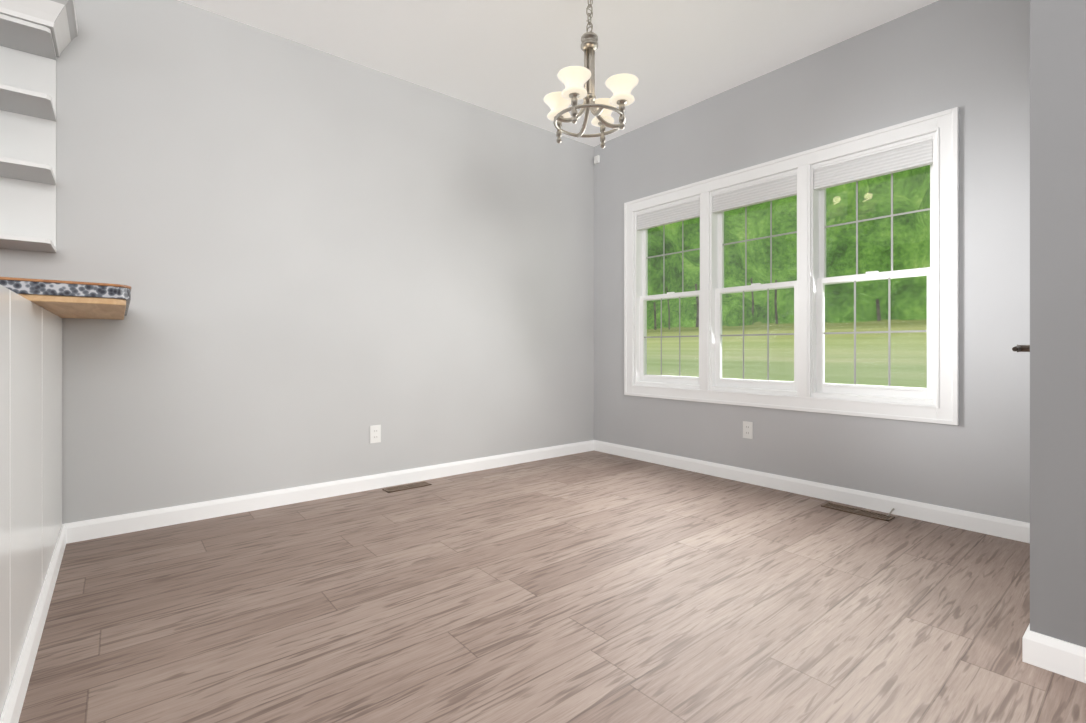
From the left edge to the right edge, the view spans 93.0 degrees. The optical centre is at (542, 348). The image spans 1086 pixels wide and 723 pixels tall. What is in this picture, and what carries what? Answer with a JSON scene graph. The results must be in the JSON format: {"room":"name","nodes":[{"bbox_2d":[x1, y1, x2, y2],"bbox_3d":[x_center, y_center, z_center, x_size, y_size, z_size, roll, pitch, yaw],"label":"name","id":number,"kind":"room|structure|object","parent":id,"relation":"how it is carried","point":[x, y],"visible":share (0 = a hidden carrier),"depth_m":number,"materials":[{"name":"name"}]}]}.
{"room":"dining room","nodes":[
{"label":"dining room","id":0,"kind":"room"},
{"bbox_2d":[0,0,593,529],"bbox_3d":[-2.287,-0.457,2.487,7.300,2.740,0.150,0,0,-40],"label":"wall","id":1,"kind":"structure","parent":0,"point":[315,249],"depth_m":3.04,"materials":[{"name":"grey paint"}]},
{"bbox_2d":[0,0,77,252],"bbox_3d":[-2.366,-0.985,2.090,0.694,1.075,0.356,0,0,-40],"label":"shelf unit","id":2,"kind":"object","parent":1,"relation":"attached to","point":[28,55],"visible":1,"depth_m":2.30,"materials":[{"name":"white paint"}]},
{"bbox_2d":[370,425,380,442],"bbox_3d":[-1.095,0.556,3.367,0.070,0.114,0.008,0,0,-40],"label":"outlet","id":3,"kind":"object","parent":1,"relation":"attached to","point":[375,430],"visible":1,"depth_m":3.37,"materials":[{"name":"white plastic"}]},
{"bbox_2d":[594,155,599,163],"bbox_3d":[0.481,-1.694,4.610,0.026,0.065,0.055,0,0,-40],"label":"detector","id":4,"kind":"object","parent":1,"relation":"attached to","point":[596,158],"visible":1,"depth_m":4.59,"materials":[{"name":"white plastic"}]},
{"bbox_2d":[18,451,1085,722],"bbox_3d":[-0.013,0.963,-0.272,7.300,0.100,7.300,0,0,-40],"label":"floor","id":5,"kind":"structure","parent":0,"point":[590,586],"depth_m":1.79,"materials":[{"name":"wood"}]},
{"bbox_2d":[0,277,130,716],"bbox_3d":[-1.694,0.351,1.386,0.919,1.124,2.297,0,0,-40],"label":"peninsula cabinet","id":6,"kind":"object","parent":5,"relation":"on","point":[32,311],"visible":0.98,"depth_m":1.54,"materials":[{"name":"white paint"}]},
{"bbox_2d":[382,481,431,492],"bbox_3d":[-0.896,0.910,3.401,0.300,0.006,0.100,0,0,-40],"label":"floor vent","id":7,"kind":"object","parent":5,"relation":"in","point":[424,483],"visible":1,"depth_m":3.40,"materials":[{"name":"brown metal"}]},
{"bbox_2d":[821,502,894,521],"bbox_3d":[1.758,0.910,2.886,0.100,0.006,0.340,0,0,-40],"label":"floor vent","id":8,"kind":"object","parent":5,"relation":"in","point":[861,512],"visible":1,"depth_m":2.88,"materials":[{"name":"brown metal"}]},
{"bbox_2d":[178,0,937,146],"bbox_3d":[-0.013,-1.877,-0.272,7.300,0.100,7.300,0,0,-40],"label":"ceiling","id":9,"kind":"structure","parent":0,"point":[503,57],"depth_m":3.01,"materials":[{"name":"white paint"}]},
{"bbox_2d":[544,0,638,148],"bbox_3d":[0.227,-1.433,2.518,0.397,0.786,0.397,0,0,-15],"label":"chandelier","id":10,"kind":"object","parent":9,"relation":"hanging from","point":[574,78],"visible":1,"depth_m":2.49,"materials":[{"name":"silver metal"}]},
{"bbox_2d":[594,0,1029,522],"bbox_3d":[1.487,-0.457,3.529,0.150,2.740,3.043,0,0,-39],"label":"wall","id":11,"kind":"structure","parent":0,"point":[971,56],"depth_m":2.86,"materials":[{"name":"grey paint"}]},
{"bbox_2d":[743,421,752,438],"bbox_3d":[1.396,0.553,3.514,0.008,0.114,0.070,0,0,-40],"label":"outlet","id":12,"kind":"object","parent":11,"relation":"attached to","point":[747,426],"visible":1,"depth_m":3.51,"materials":[{"name":"white plastic"}]},
{"bbox_2d":[624,107,958,424],"bbox_3d":[1.463,-0.422,3.538,0.175,1.620,2.240,0,0,-40],"label":"window","id":13,"kind":"structure","parent":11,"relation":"in","point":[809,392],"depth_m":3.21,"materials":[{"name":"white paint"}]},
{"bbox_2d":[1030,0,1085,647],"bbox_3d":[3.273,-0.457,0.368,1.415,2.740,4.107,0,0,-40],"label":"wall","id":14,"kind":"structure","parent":0,"point":[1057,27],"depth_m":1.46,"materials":[{"name":"grey paint"}]},
{"bbox_2d":[0,440,1085,722],"bbox_3d":[1.329,0.867,0.835,3.520,0.092,7.000,0,0,-40],"label":"baseboard","id":15,"kind":"structure","parent":14,"relation":"attached to","point":[1061,657],"depth_m":2.78,"materials":[{"name":"white paint"}]},
{"bbox_2d":[1012,344,1029,351],"bbox_3d":[1.534,-0.002,1.637,0.148,0.064,0.061,0,0,-40],"label":"door handle","id":16,"kind":"object","parent":14,"relation":"attached to","point":[1019,348],"depth_m":1.66,"materials":[{"name":"brown metal"}]},
{"label":"outside","id":17,"kind":"structure","parent":0,"visible":0},
{"bbox_2d":[647,165,929,387],"bbox_3d":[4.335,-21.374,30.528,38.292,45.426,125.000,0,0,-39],"label":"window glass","id":18,"kind":"object","parent":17,"point":[911,187],"visible":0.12,"depth_m":27.45,"materials":[{"name":"clear glass"}]}
]}

